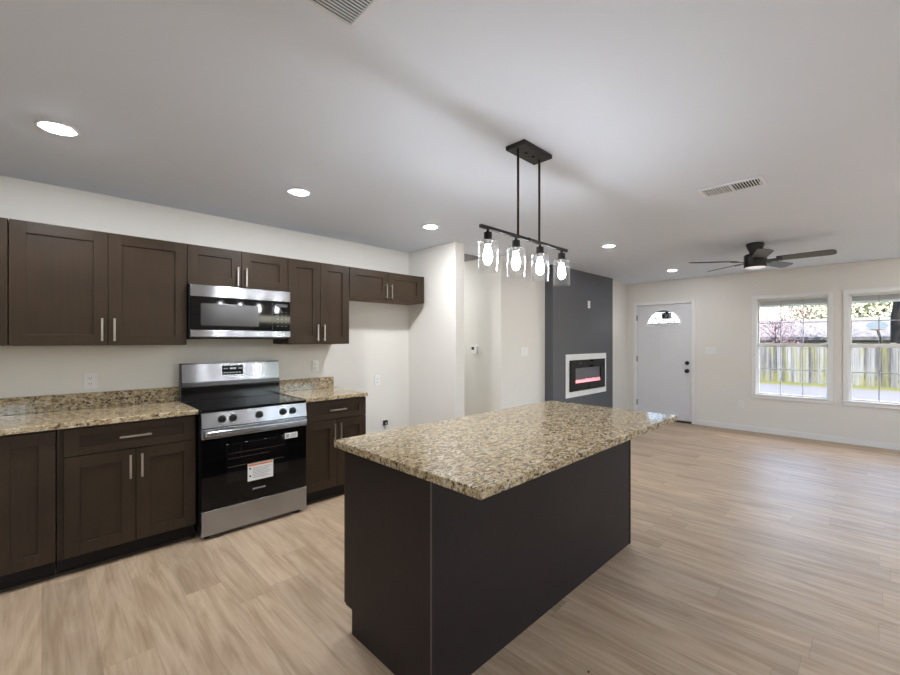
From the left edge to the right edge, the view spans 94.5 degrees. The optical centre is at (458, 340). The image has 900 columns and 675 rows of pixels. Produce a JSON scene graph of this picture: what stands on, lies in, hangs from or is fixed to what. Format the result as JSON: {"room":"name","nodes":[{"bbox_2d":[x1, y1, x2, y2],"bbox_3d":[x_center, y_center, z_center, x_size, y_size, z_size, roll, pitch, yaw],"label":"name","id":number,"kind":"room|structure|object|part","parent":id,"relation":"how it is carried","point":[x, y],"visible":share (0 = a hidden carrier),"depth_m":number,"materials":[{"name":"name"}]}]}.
{"room":"kitchen","nodes":[
{"label":"kitchen","id":0,"kind":"room"},
{"bbox_2d":[0,175,407,433],"bbox_3d":[-2.620,0.168,3.107,5.589,2.477,0.120,0,0,-45],"label":"wall","id":1,"kind":"structure","parent":0,"point":[378,332],"depth_m":3.49,"materials":[{"name":"paint"}]},
{"bbox_2d":[0,217,8,345],"bbox_3d":[-3.005,-0.352,2.372,0.606,0.764,0.374,0,0,-45],"label":"upper cabinet","id":2,"kind":"object","parent":1,"relation":"attached to","point":[4,223],"visible":0.74,"depth_m":2.47,"materials":[{"name":"brown wood"}]},
{"bbox_2d":[0,387,177,415],"bbox_3d":[-2.821,0.426,2.806,1.579,0.112,0.021,0,0,-45],"label":"backsplash","id":3,"kind":"structure","parent":1,"relation":"attached to","point":[61,402],"depth_m":2.95,"materials":[{"name":"stone"}]},
{"bbox_2d":[84,373,96,388],"bbox_3d":[-2.644,0.288,2.992,0.070,0.115,0.009,0,0,-45],"label":"wall outlet","id":4,"kind":"object","parent":1,"relation":"attached to","point":[90,379],"visible":1,"depth_m":2.99,"materials":[{"name":"plastic"}]},
{"bbox_2d":[9,219,186,345],"bbox_3d":[-2.467,-0.352,2.910,0.908,0.764,0.374,0,0,-45],"label":"upper cabinet","id":5,"kind":"object","parent":1,"relation":"attached to","point":[69,286],"visible":1,"depth_m":2.75,"materials":[{"name":"brown wood"}]},
{"bbox_3d":[-2.523,-0.351,2.646,0.452,0.758,0.020,0,0,-45],"label":"door","id":6,"kind":"part","parent":5,"relation":"part of","materials":[{"name":"brown wood"}]},
{"bbox_3d":[-2.485,0.028,2.928,0.874,0.004,0.285,0,0,-45],"label":"panel","id":7,"kind":"part","parent":5,"relation":"part of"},
{"bbox_3d":[-2.367,-0.076,2.766,0.012,0.152,0.030,0,0,-45],"label":"handle","id":8,"kind":"part","parent":5,"relation":"part of","materials":[{"name":"silver metal"}]},
{"bbox_3d":[-2.322,-0.076,2.812,0.012,0.152,0.030,0,0,-45],"label":"handle","id":9,"kind":"part","parent":5,"relation":"part of","materials":[{"name":"silver metal"}]},
{"bbox_3d":[-2.202,-0.351,2.967,0.452,0.758,0.020,0,0,-45],"label":"door","id":10,"kind":"part","parent":5,"relation":"part of","materials":[{"name":"brown wood"}]},
{"bbox_2d":[187,244,287,291],"bbox_3d":[-1.875,-0.582,3.502,0.755,0.304,0.374,0,0,-45],"label":"upper cabinet","id":11,"kind":"object","parent":1,"relation":"attached to","point":[212,266],"visible":0.85,"depth_m":3.35,"materials":[{"name":"brown wood"}]},
{"bbox_3d":[-1.905,-0.581,3.264,0.375,0.298,0.020,0,0,-45],"label":"door","id":12,"kind":"part","parent":11,"relation":"part of","materials":[{"name":"brown wood"}]},
{"bbox_3d":[-1.776,-0.519,3.357,0.012,0.152,0.030,0,0,-45],"label":"handle","id":13,"kind":"part","parent":11,"relation":"part of","materials":[{"name":"silver metal"}]},
{"bbox_2d":[187,284,289,338],"bbox_3d":[-1.862,-0.221,3.490,0.753,0.412,0.407,0,0,-45],"label":"microwave","id":14,"kind":"object","parent":11,"relation":"attached to","point":[213,312],"visible":0.95,"depth_m":3.31,"materials":[{"name":"silver metal"}]},
{"bbox_3d":[-1.864,-0.022,3.492,0.713,0.014,0.305,0,0,-45],"label":"vent panel","id":15,"kind":"part","parent":14,"relation":"part of","materials":[{"name":"black plastic"}]},
{"bbox_3d":[-1.727,-0.380,3.356,0.747,0.088,0.026,0,0,-45],"label":"rail","id":16,"kind":"part","parent":14,"relation":"part of","materials":[{"name":"silver metal"}]},
{"bbox_3d":[-1.728,-0.209,3.357,0.747,0.251,0.022,0,0,-45],"label":"door","id":17,"kind":"part","parent":14,"relation":"part of","materials":[{"name":"black glass"}]},
{"bbox_3d":[-1.727,-0.057,3.356,0.747,0.052,0.026,0,0,-45],"label":"rail","id":18,"kind":"part","parent":14,"relation":"part of","materials":[{"name":"silver metal"}]},
{"bbox_2d":[276,304,286,306],"bbox_3d":[-1.508,-0.301,3.562,0.002,0.025,0.095,0,0,45],"label":"clock","id":19,"kind":"object","parent":14,"relation":"on","point":[277,305],"depth_m":3.56,"materials":[{"name":"black glass"}]},
{"bbox_3d":[-1.731,-0.519,3.403,0.012,0.152,0.030,0,0,-45],"label":"handle","id":20,"kind":"part","parent":11,"relation":"part of","materials":[{"name":"silver metal"}]},
{"bbox_3d":[-1.637,-0.581,3.532,0.376,0.298,0.020,0,0,-45],"label":"door","id":21,"kind":"part","parent":11,"relation":"part of","materials":[{"name":"brown wood"}]},
{"bbox_2d":[280,377,333,391],"bbox_3d":[-1.505,0.426,4.121,0.584,0.112,0.021,0,0,-45],"label":"backsplash","id":22,"kind":"structure","parent":1,"relation":"attached to","point":[320,382],"depth_m":4.11,"materials":[{"name":"stone"}]},
{"bbox_2d":[273,258,348,343],"bbox_3d":[-1.392,-0.352,3.985,0.600,0.764,0.374,0,0,-45],"label":"upper cabinet","id":23,"kind":"object","parent":1,"relation":"attached to","point":[319,292],"visible":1,"depth_m":3.85,"materials":[{"name":"brown wood"}]},
{"bbox_3d":[-1.395,-0.351,3.774,0.298,0.758,0.020,0,0,-45],"label":"door","id":24,"kind":"part","parent":23,"relation":"part of","materials":[{"name":"brown wood"}]},
{"bbox_3d":[-1.248,-0.076,3.886,0.012,0.152,0.030,0,0,-45],"label":"handle","id":25,"kind":"part","parent":23,"relation":"part of","materials":[{"name":"silver metal"}]},
{"bbox_3d":[-1.182,-0.351,3.987,0.298,0.758,0.020,0,0,-45],"label":"door","id":26,"kind":"part","parent":23,"relation":"part of","materials":[{"name":"brown wood"}]},
{"bbox_2d":[312,360,318,371],"bbox_3d":[-1.439,0.252,4.197,0.070,0.115,0.009,0,0,-45],"label":"wall outlet","id":27,"kind":"object","parent":1,"relation":"attached to","point":[315,363],"visible":1,"depth_m":4.20,"materials":[{"name":"plastic"}]},
{"bbox_2d":[375,375,379,385],"bbox_3d":[-0.916,0.449,4.720,0.070,0.115,0.009,0,0,-45],"label":"wall outlet","id":28,"kind":"object","parent":1,"relation":"attached to","point":[377,378],"visible":1,"depth_m":4.72,"materials":[{"name":"plastic"}]},
{"bbox_2d":[382,419,387,428],"bbox_3d":[-0.834,0.956,4.779,0.080,0.110,0.042,0,0,-45],"label":"water supply box","id":29,"kind":"object","parent":1,"relation":"attached to","point":[384,421],"visible":1,"depth_m":4.78,"materials":[{"name":"plastic"}]},
{"bbox_2d":[349,267,423,304],"bbox_3d":[-0.836,-0.582,4.541,0.961,0.304,0.374,0,0,-45],"label":"upper cabinet","id":30,"kind":"object","parent":1,"relation":"attached to","point":[365,285],"visible":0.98,"depth_m":4.40,"materials":[{"name":"brown wood"}]},
{"bbox_3d":[-0.909,-0.581,4.260,0.459,0.298,0.020,0,0,-45],"label":"door","id":31,"kind":"part","parent":30,"relation":"part of","materials":[{"name":"brown wood"}]},
{"bbox_3d":[-0.869,-0.432,4.544,0.886,0.004,0.285,0,0,-45],"label":"panel","id":32,"kind":"part","parent":30,"relation":"part of","materials":[{"name":"brown wood"}]},
{"bbox_3d":[-0.583,-0.581,4.586,0.457,0.298,0.020,0,0,-45],"label":"door","id":33,"kind":"part","parent":30,"relation":"part of","materials":[{"name":"brown wood"}]},
{"bbox_2d":[408,241,463,425],"bbox_3d":[-0.835,0.168,5.373,0.140,2.477,2.420,0,0,-45],"label":"wall","id":34,"kind":"structure","parent":0,"point":[435,325],"depth_m":4.68,"materials":[{"name":"paint"}]},
{"bbox_2d":[0,0,899,283],"bbox_3d":[0.918,-1.131,2.968,10.396,0.120,8.600,0,0,-45],"label":"ceiling","id":35,"kind":"structure","parent":0,"point":[395,125],"depth_m":2.02,"materials":[{"name":"paint"}]},
{"bbox_2d":[34,120,79,136],"bbox_3d":[-2.017,-1.065,2.098,0.168,0.011,0.168,0,0,-45],"label":"recessed light","id":36,"kind":"object","parent":35,"relation":"in","point":[60,129],"visible":1,"depth_m":2.09,"materials":[{"name":"plastic"}]},
{"bbox_2d":[286,188,310,196],"bbox_3d":[-1.144,-1.065,2.993,0.168,0.011,0.168,0,0,-45],"label":"recessed light","id":37,"kind":"object","parent":35,"relation":"in","point":[301,192],"visible":1,"depth_m":2.97,"materials":[{"name":"plastic"}]},
{"bbox_2d":[298,0,384,31],"bbox_3d":[-0.364,-1.067,1.154,0.397,0.009,0.397,0,0,-45],"label":"ceiling vent","id":38,"kind":"object","parent":35,"relation":"in","point":[349,14],"visible":1,"depth_m":1.34,"materials":[{"name":"metal"}]},
{"bbox_2d":[422,224,439,229],"bbox_3d":[-0.256,-1.065,3.902,0.168,0.011,0.168,0,0,-45],"label":"recessed light","id":39,"kind":"object","parent":35,"relation":"in","point":[427,226],"visible":1,"depth_m":3.88,"materials":[{"name":"plastic"}]},
{"bbox_2d":[464,252,482,261],"bbox_3d":[-0.080,-1.067,5.358,0.625,0.008,0.690,0,0,-45],"label":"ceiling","id":40,"kind":"structure","parent":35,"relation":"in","point":[468,257],"depth_m":5.30,"materials":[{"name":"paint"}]},
{"bbox_2d":[479,139,567,278],"bbox_3d":[0.397,-0.709,2.338,0.816,0.725,0.126,0,0,-45],"label":"pendant","id":41,"kind":"object","parent":35,"relation":"hanging from","point":[523,149],"visible":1,"depth_m":2.29,"materials":[{"name":"metal"}]},
{"bbox_2d":[481,229,494,264],"bbox_3d":[0.149,-0.453,2.090,0.101,0.213,0.101,0,0,-45],"label":"bulb","id":42,"kind":"object","parent":41,"relation":"attached to","point":[487,239],"depth_m":2.07,"materials":[{"name":"white glass"}]},
{"bbox_2d":[510,237,521,269],"bbox_3d":[0.314,-0.453,2.254,0.101,0.213,0.101,0,0,-45],"label":"bulb","id":43,"kind":"object","parent":41,"relation":"attached to","point":[516,246],"depth_m":2.24,"materials":[{"name":"white glass"}]},
{"bbox_3d":[0.327,-0.806,2.267,0.013,0.481,0.013,0,0,-45],"label":"rod","id":44,"kind":"part","parent":41,"relation":"part of","materials":[{"name":"metal"}]},
{"bbox_3d":[0.470,-0.806,2.410,0.013,0.481,0.013,0,0,-45],"label":"rod","id":45,"kind":"part","parent":41,"relation":"part of","materials":[{"name":"metal"}]},
{"bbox_2d":[534,244,545,274],"bbox_3d":[0.475,-0.453,2.416,0.101,0.213,0.101,0,0,-45],"label":"bulb","id":46,"kind":"object","parent":41,"relation":"attached to","point":[539,250],"depth_m":2.40,"materials":[{"name":"white glass"}]},
{"bbox_2d":[556,251,566,278],"bbox_3d":[0.643,-0.453,2.583,0.101,0.213,0.101,0,0,-45],"label":"bulb","id":47,"kind":"object","parent":41,"relation":"attached to","point":[561,259],"depth_m":2.57,"materials":[{"name":"white glass"}]},
{"bbox_2d":[601,244,615,247],"bbox_3d":[1.698,-1.065,4.696,0.168,0.011,0.168,0,0,-45],"label":"recessed light","id":48,"kind":"object","parent":35,"relation":"in","point":[608,245],"visible":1,"depth_m":4.67,"materials":[{"name":"plastic"}]},
{"bbox_2d":[698,176,767,197],"bbox_3d":[1.903,-1.060,2.893,0.200,0.021,0.376,0,0,-45],"label":"ceiling vent","id":49,"kind":"object","parent":35,"relation":"in","point":[758,181],"visible":1,"depth_m":2.88,"materials":[{"name":"metal"}]},
{"bbox_2d":[689,242,836,271],"bbox_3d":[3.300,-0.934,4.537,1.283,0.274,1.231,0,0,-45],"label":"ceiling fan","id":50,"kind":"object","parent":35,"relation":"hanging from","point":[757,256],"visible":1,"depth_m":4.48,"materials":[{"name":"metal"}]},
{"bbox_3d":[2.846,-0.880,4.649,0.475,0.037,0.132,0,0,10],"label":"blade","id":51,"kind":"part","parent":50,"relation":"part of","materials":[{"name":"wood"}]},
{"bbox_3d":[3.066,-0.880,4.197,0.132,0.037,0.475,0,0,28],"label":"blade","id":52,"kind":"part","parent":50,"relation":"part of","materials":[{"name":"wood"}]},
{"bbox_3d":[3.384,-0.870,4.452,0.080,0.024,0.141,0,0,-45],"label":"blade arm","id":53,"kind":"part","parent":50,"relation":"part of","materials":[{"name":"metal"}]},
{"bbox_3d":[3.651,-0.880,4.762,0.475,0.037,0.132,0,0,-26],"label":"blade","id":54,"kind":"part","parent":50,"relation":"part of","materials":[{"name":"brown wood"}]},
{"bbox_3d":[3.561,-0.880,4.265,0.132,0.037,0.476,0,0,-45],"label":"blade","id":55,"kind":"part","parent":50,"relation":"part of","materials":[{"name":"brown wood"}]},
{"bbox_2d":[0,422,899,674],"bbox_3d":[0.918,1.466,2.968,10.396,0.120,8.600,0,0,-45],"label":"floor","id":56,"kind":"structure","parent":0,"point":[748,552],"depth_m":2.29,"materials":[{"name":"brown wood"}]},
{"bbox_2d":[0,430,55,589],"bbox_3d":[-2.868,0.962,2.350,0.846,0.889,0.596,0,0,-45],"label":"base cabinet","id":57,"kind":"object","parent":56,"relation":"on","point":[27,460],"visible":0.92,"depth_m":2.37,"materials":[{"name":"brown wood"}]},
{"bbox_2d":[0,387,197,435],"bbox_3d":[-2.606,0.443,2.591,1.579,0.146,0.627,0,0,-45],"label":"countertop","id":58,"kind":"structure","parent":57,"relation":"on","point":[18,415],"depth_m":2.81,"materials":[{"name":"stone"}]},
{"bbox_2d":[0,535,194,592],"bbox_3d":[-2.443,1.398,2.431,1.564,0.016,0.015,0,0,-45],"label":"trim","id":59,"kind":"structure","parent":56,"relation":"on","point":[192,536],"depth_m":2.59,"materials":[{"name":"brown wood"}]},
{"bbox_2d":[56,415,195,573],"bbox_3d":[-2.304,0.962,2.894,0.712,0.889,0.626,0,0,-45],"label":"base cabinet","id":60,"kind":"object","parent":56,"relation":"on","point":[123,488],"visible":0.97,"depth_m":2.66,"materials":[{"name":"brown wood"}]},
{"bbox_3d":[-2.221,0.996,2.590,0.339,0.597,0.020,0,0,-45],"label":"door","id":61,"kind":"part","parent":60,"relation":"part of","materials":[{"name":"brown wood"}]},
{"bbox_3d":[-2.102,0.610,2.710,0.677,0.164,0.020,0,0,-45],"label":"drawer","id":62,"kind":"part","parent":60,"relation":"part of","materials":[{"name":"brown wood"}]},
{"bbox_3d":[-2.104,0.806,2.672,0.012,0.152,0.030,0,0,-45],"label":"handle","id":63,"kind":"part","parent":60,"relation":"part of","materials":[{"name":"silver metal"}]},
{"bbox_3d":[-2.084,0.610,2.692,0.165,0.012,0.030,0,0,-45],"label":"handle","id":64,"kind":"part","parent":60,"relation":"part of","materials":[{"name":"silver metal"}]},
{"bbox_3d":[-2.061,0.806,2.715,0.012,0.152,0.030,0,0,-45],"label":"handle","id":65,"kind":"part","parent":60,"relation":"part of","materials":[{"name":"silver metal"}]},
{"bbox_3d":[-1.981,0.996,2.830,0.335,0.597,0.020,0,0,-45],"label":"door","id":66,"kind":"part","parent":60,"relation":"part of","materials":[{"name":"brown wood"}]},
{"bbox_2d":[179,360,306,538],"bbox_3d":[-1.730,0.793,3.381,0.776,1.225,0.692,0,0,-45],"label":"range","id":67,"kind":"object","parent":56,"relation":"on","point":[251,451],"visible":0.96,"depth_m":3.21,"materials":[{"name":"silver metal"}]},
{"bbox_3d":[-1.688,0.561,2.983,0.054,0.054,0.037,0,0,-45],"label":"knob","id":68,"kind":"part","parent":67,"relation":"part of","materials":[{"name":"black plastic"}]},
{"bbox_3d":[-1.924,0.356,3.582,0.764,0.028,0.014,0,0,-45],"label":"vent trim","id":69,"kind":"part","parent":67,"relation":"part of","materials":[{"name":"silver metal"}]},
{"bbox_3d":[-1.637,0.561,3.034,0.054,0.054,0.037,0,0,-45],"label":"knob","id":70,"kind":"part","parent":67,"relation":"part of","materials":[{"name":"black plastic"}]},
{"bbox_2d":[183,394,305,412],"bbox_3d":[-1.726,0.497,3.375,0.764,0.017,0.567,0,0,-45],"label":"cooktop","id":71,"kind":"object","parent":67,"relation":"in","point":[245,403],"depth_m":3.31,"materials":[{"name":"black glass"}]},
{"bbox_3d":[-1.532,1.288,3.181,0.758,0.176,0.032,0,0,-45],"label":"storage drawer","id":72,"kind":"part","parent":67,"relation":"part of","materials":[{"name":"silver metal"}]},
{"bbox_3d":[-1.532,0.944,3.181,0.758,0.500,0.030,0,0,-45],"label":"oven door","id":73,"kind":"part","parent":67,"relation":"part of","materials":[{"name":"black glass"}]},
{"bbox_3d":[-1.531,0.658,3.180,0.758,0.072,0.034,0,0,-45],"label":"door rail","id":74,"kind":"part","parent":67,"relation":"part of","materials":[{"name":"silver metal"}]},
{"bbox_3d":[-1.533,0.562,3.182,0.758,0.107,0.048,0,0,-45],"label":"control panel","id":75,"kind":"part","parent":67,"relation":"part of","materials":[{"name":"silver metal"}]},
{"bbox_3d":[-1.504,0.654,3.153,0.734,0.036,0.050,0,0,-45],"label":"oven handle","id":76,"kind":"part","parent":67,"relation":"part of","materials":[{"name":"silver metal"}]},
{"bbox_3d":[-1.506,0.561,3.165,0.054,0.054,0.037,0,0,-45],"label":"knob","id":77,"kind":"part","parent":67,"relation":"part of","materials":[{"name":"black plastic"}]},
{"bbox_3d":[-1.378,0.561,3.293,0.054,0.054,0.037,0,0,-45],"label":"knob","id":78,"kind":"part","parent":67,"relation":"part of","materials":[{"name":"black plastic"}]},
{"bbox_3d":[-1.324,0.561,3.346,0.054,0.054,0.037,0,0,-45],"label":"knob","id":79,"kind":"part","parent":67,"relation":"part of","materials":[{"name":"black plastic"}]},
{"bbox_2d":[306,492,343,504],"bbox_3d":[-1.122,1.398,3.752,0.596,0.016,0.015,0,0,-45],"label":"trim","id":80,"kind":"structure","parent":56,"relation":"on","point":[342,493],"depth_m":3.69,"materials":[{"name":"brown wood"}]},
{"bbox_2d":[306,396,365,502],"bbox_3d":[-1.281,0.962,3.916,0.601,0.889,0.626,0,0,-45],"label":"base cabinet","id":81,"kind":"object","parent":56,"relation":"on","point":[328,421],"visible":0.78,"depth_m":3.67,"materials":[{"name":"brown wood"}]},
{"bbox_3d":[-1.192,0.996,3.619,0.292,0.597,0.020,0,0,-45],"label":"door","id":82,"kind":"part","parent":81,"relation":"part of","materials":[{"name":"brown wood"}]},
{"bbox_2d":[280,377,367,402],"bbox_3d":[-1.282,0.443,3.916,0.608,0.146,0.627,0,0,-45],"label":"countertop","id":83,"kind":"structure","parent":81,"relation":"on","point":[320,388],"depth_m":3.97,"materials":[{"name":"stone"}]},
{"bbox_3d":[-1.087,0.610,3.725,0.592,0.164,0.020,0,0,-45],"label":"drawer","id":84,"kind":"part","parent":81,"relation":"part of","materials":[{"name":"brown wood"}]},
{"bbox_3d":[-0.982,0.996,3.829,0.297,0.597,0.020,0,0,-45],"label":"door","id":85,"kind":"part","parent":81,"relation":"part of","materials":[{"name":"brown wood"}]},
{"bbox_2d":[344,440,630,674],"bbox_3d":[0.309,0.967,2.479,1.847,0.878,0.682,0,0,-45],"label":"kitchen island","id":86,"kind":"object","parent":56,"relation":"on","point":[439,580],"visible":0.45,"depth_m":1.87,"materials":[{"name":"brown wood"}]},
{"bbox_3d":[-0.392,0.911,2.204,0.458,0.746,0.020,0,0,-45],"label":"door","id":87,"kind":"part","parent":86,"relation":"part of","materials":[{"name":"brown wood"}]},
{"bbox_3d":[-0.320,0.967,1.818,0.019,0.878,0.629,0,0,-45],"label":"panel","id":88,"kind":"part","parent":86,"relation":"part of","materials":[{"name":"brown wood"}]},
{"bbox_2d":[334,401,677,499],"bbox_3d":[0.418,0.510,2.411,1.951,0.036,0.980,0,0,-45],"label":"island countertop","id":89,"kind":"structure","parent":86,"relation":"on","point":[480,456],"depth_m":2.00,"materials":[{"name":"stone"}]},
{"bbox_3d":[0.540,0.967,2.250,1.807,0.878,0.016,0,0,-45],"label":"panel","id":90,"kind":"part","parent":86,"relation":"part of","materials":[{"name":"brown wood"}]},
{"bbox_3d":[0.972,0.967,3.109,0.019,0.878,0.629,0,0,-45],"label":"panel","id":91,"kind":"part","parent":86,"relation":"part of","materials":[{"name":"brown wood"}]},
{"bbox_2d":[464,256,544,415],"bbox_3d":[0.113,0.168,6.406,1.100,2.477,2.300,0,0,-45],"label":"wall","id":92,"kind":"structure","parent":0,"point":[504,306],"depth_m":5.46,"materials":[{"name":"paint"}]},
{"bbox_2d":[471,346,477,353],"bbox_3d":[0.215,0.115,5.504,0.032,0.106,0.100,0,0,-45],"label":"thermostat","id":93,"kind":"object","parent":92,"relation":"attached to","point":[474,349],"visible":1,"depth_m":5.48,"materials":[{"name":"plastic"}]},
{"bbox_2d":[521,347,527,355],"bbox_3d":[0.886,0.140,5.546,0.166,0.115,0.010,0,0,-45],"label":"light switch","id":94,"kind":"object","parent":92,"relation":"attached to","point":[524,350],"visible":1,"depth_m":5.54,"materials":[{"name":"plastic"}]},
{"bbox_2d":[545,264,612,407],"bbox_3d":[1.934,0.168,6.523,1.880,2.477,0.150,0,0,-45],"label":"wall","id":95,"kind":"structure","parent":0,"point":[571,327],"depth_m":6.25,"materials":[{"name":"grey paint"}]},
{"bbox_2d":[566,353,605,398],"bbox_3d":[2.022,0.517,6.473,1.270,0.638,0.041,0,0,-45],"label":"electric fireplace","id":96,"kind":"object","parent":95,"relation":"attached to","point":[585,373],"visible":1,"depth_m":6.41,"materials":[{"name":"black glass"}]},
{"bbox_3d":[2.024,0.517,6.471,1.096,0.464,0.023,0,0,-45],"label":"glass","id":97,"kind":"part","parent":96,"relation":"part of","materials":[{"name":"black glass"}]},
{"bbox_2d":[613,281,626,408],"bbox_3d":[2.233,0.168,6.992,2.846,2.477,0.150,0,0,-45],"label":"wall","id":98,"kind":"structure","parent":0,"point":[619,289],"depth_m":7.60,"materials":[{"name":"paint"}]},
{"bbox_2d":[627,258,899,443],"bbox_3d":[5.357,0.168,5.774,0.150,2.477,6.290,0,0,-45],"label":"wall","id":99,"kind":"structure","parent":0,"point":[723,303],"depth_m":6.50,"materials":[{"name":"paint"}]},
{"bbox_2d":[634,299,694,423],"bbox_3d":[3.672,0.351,7.420,0.205,2.110,1.031,0,0,-45],"label":"door","id":100,"kind":"structure","parent":99,"relation":"in","point":[664,355],"depth_m":7.36,"materials":[{"name":"metal"}]},
{"bbox_3d":[3.523,0.866,7.515,0.007,0.500,0.225,0,0,-45],"label":"panel","id":101,"kind":"part","parent":100,"relation":"part of","materials":[{"name":"paint"}]},
{"bbox_3d":[3.523,0.101,7.515,0.007,0.570,0.225,0,0,-45],"label":"panel","id":102,"kind":"part","parent":100,"relation":"part of","materials":[{"name":"paint"}]},
{"bbox_3d":[3.642,-0.413,7.397,0.020,0.302,0.610,0,0,-45],"label":"glass frame","id":103,"kind":"part","parent":100,"relation":"part of","materials":[{"name":"clear glass"}]},
{"bbox_3d":[3.760,0.866,7.278,0.007,0.500,0.225,0,0,-45],"label":"panel","id":104,"kind":"part","parent":100,"relation":"part of","materials":[{"name":"paint"}]},
{"bbox_3d":[3.760,0.101,7.278,0.007,0.570,0.225,0,0,-45],"label":"panel","id":105,"kind":"part","parent":100,"relation":"part of","materials":[{"name":"paint"}]},
{"bbox_2d":[706,347,716,353],"bbox_3d":[4.166,0.156,6.853,0.010,0.115,0.162,0,0,-45],"label":"light switch","id":106,"kind":"object","parent":99,"relation":"attached to","point":[709,350],"visible":1,"depth_m":6.84,"materials":[{"name":"plastic"}]},
{"bbox_2d":[739,400,743,407],"bbox_3d":[4.461,0.991,6.557,0.009,0.115,0.070,0,0,-45],"label":"wall outlet","id":107,"kind":"object","parent":99,"relation":"attached to","point":[741,402],"visible":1,"depth_m":6.55,"materials":[{"name":"plastic"}]},
{"bbox_2d":[656,294,899,312],"bbox_3d":[5.079,-0.636,6.493,0.474,0.175,10.000,0,0,-45],"label":"eave","id":108,"kind":"object","parent":99,"relation":"attached to","point":[891,297],"visible":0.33,"depth_m":6.04},
{"bbox_2d":[662,312,670,318],"bbox_3d":[3.893,-0.482,7.768,0.130,0.136,0.130,0,0,-45],"label":"lantern","id":109,"kind":"object","parent":108,"relation":"hanging from","point":[669,314],"visible":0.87,"depth_m":7.73,"materials":[{"name":"black plastic"}]},
{"bbox_2d":[751,291,834,403],"bbox_3d":[4.928,0.091,6.163,0.146,1.580,0.967,0,0,-45],"label":"window","id":110,"kind":"structure","parent":99,"relation":"in","point":[756,300],"depth_m":6.14,"materials":[{"name":"white plastic"}]},
{"bbox_3d":[4.939,0.426,6.164,0.030,0.781,0.829,0,0,-45],"label":"sash","id":111,"kind":"part","parent":110,"relation":"part of","materials":[{"name":"clear glass"}]},
{"bbox_3d":[4.963,-0.274,6.189,0.030,0.723,0.829,0,0,-45],"label":"sash","id":112,"kind":"part","parent":110,"relation":"part of","materials":[{"name":"clear glass"}]},
{"bbox_2d":[696,420,899,449],"bbox_3d":[5.710,1.365,5.305,0.014,0.083,4.828,0,0,-45],"label":"baseboard","id":113,"kind":"structure","parent":99,"relation":"attached to","point":[869,443],"depth_m":6.01,"materials":[{"name":"white wood"}]},
{"bbox_2d":[842,287,899,409],"bbox_3d":[5.665,0.091,5.427,0.146,1.580,0.967,0,0,-45],"label":"window","id":114,"kind":"structure","parent":99,"relation":"in","point":[847,294],"depth_m":5.65,"materials":[{"name":"white plastic"}]},
{"bbox_3d":[5.700,-0.274,5.452,0.030,0.723,0.829,0,0,-45],"label":"sash","id":115,"kind":"part","parent":114,"relation":"part of","materials":[{"name":"clear glass"}]},
{"bbox_3d":[5.676,0.426,5.427,0.030,0.781,0.829,0,0,-45],"label":"sash","id":116,"kind":"part","parent":114,"relation":"part of","materials":[{"name":"clear glass"}]},
{"label":"outside","id":117,"kind":"structure","parent":0,"visible":0},
{"bbox_2d":[759,375,899,390],"bbox_3d":[31.094,1.886,38.165,82.054,0.200,130.000,0,0,-45],"label":"lawn","id":118,"kind":"structure","parent":117,"point":[760,381],"depth_m":17.08,"materials":[{"name":"green plant"}]},
{"bbox_2d":[648,317,889,375],"bbox_3d":[22.627,0.211,24.749,9.200,3.150,22.200,0,0,-45],"label":"house","id":119,"kind":"structure","parent":118,"relation":"on","point":[861,334],"depth_m":22.85,"materials":[{"name":"white"}]},
{"bbox_2d":[760,305,826,356],"bbox_3d":[15.937,-0.405,21.032,4.285,4.383,3.725,0,0,-28],"label":"tree","id":120,"kind":"object","parent":118,"relation":"on","point":[788,309],"visible":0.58,"depth_m":20.76,"materials":[{"name":"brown plant"}]},
{"bbox_2d":[760,305,873,319],"bbox_3d":[33.370,-2.482,39.316,8.482,8.562,9.169,0,0,-14],"label":"tree","id":121,"kind":"object","parent":118,"relation":"on","point":[820,311],"visible":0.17,"depth_m":39.03,"materials":[{"name":"green plant"}]},
{"bbox_2d":[759,343,899,387],"bbox_3d":[14.893,0.926,17.726,0.130,1.720,22.007,0,0,-45],"label":"wooden fence","id":122,"kind":"object","parent":118,"relation":"on","point":[769,357],"visible":0.24,"depth_m":17.46,"materials":[{"name":"grey wood"}]},
{"bbox_2d":[809,302,892,318],"bbox_3d":[30.067,-2.435,30.488,8.535,8.464,7.510,0,0,1],"label":"tree","id":123,"kind":"object","parent":118,"relation":"on","point":[866,308],"visible":0.15,"depth_m":29.60,"materials":[{"name":"green plant"}]},
{"bbox_2d":[866,321,888,384],"bbox_3d":[16.738,0.501,16.534,0.889,2.570,0.622,0,0,-7],"label":"basketball hoop","id":124,"kind":"object","parent":118,"relation":"on","point":[872,325],"visible":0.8,"depth_m":16.63,"materials":[{"name":"metal"}]},
{"bbox_2d":[874,301,899,383],"bbox_3d":[18.644,-3.076,17.203,7.874,9.823,7.903,0,0,-45],"label":"shade tree","id":125,"kind":"object","parent":118,"relation":"on","point":[895,313],"visible":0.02,"depth_m":17.40,"materials":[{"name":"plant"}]},
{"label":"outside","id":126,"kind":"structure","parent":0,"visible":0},
{"bbox_2d":[759,383,899,401],"bbox_3d":[8.061,1.776,15.132,9.800,0.020,70.000,0,0,-45],"label":"driveway","id":127,"kind":"structure","parent":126,"point":[862,394],"depth_m":14.27,"materials":[{"name":"concrete"}]}
]}

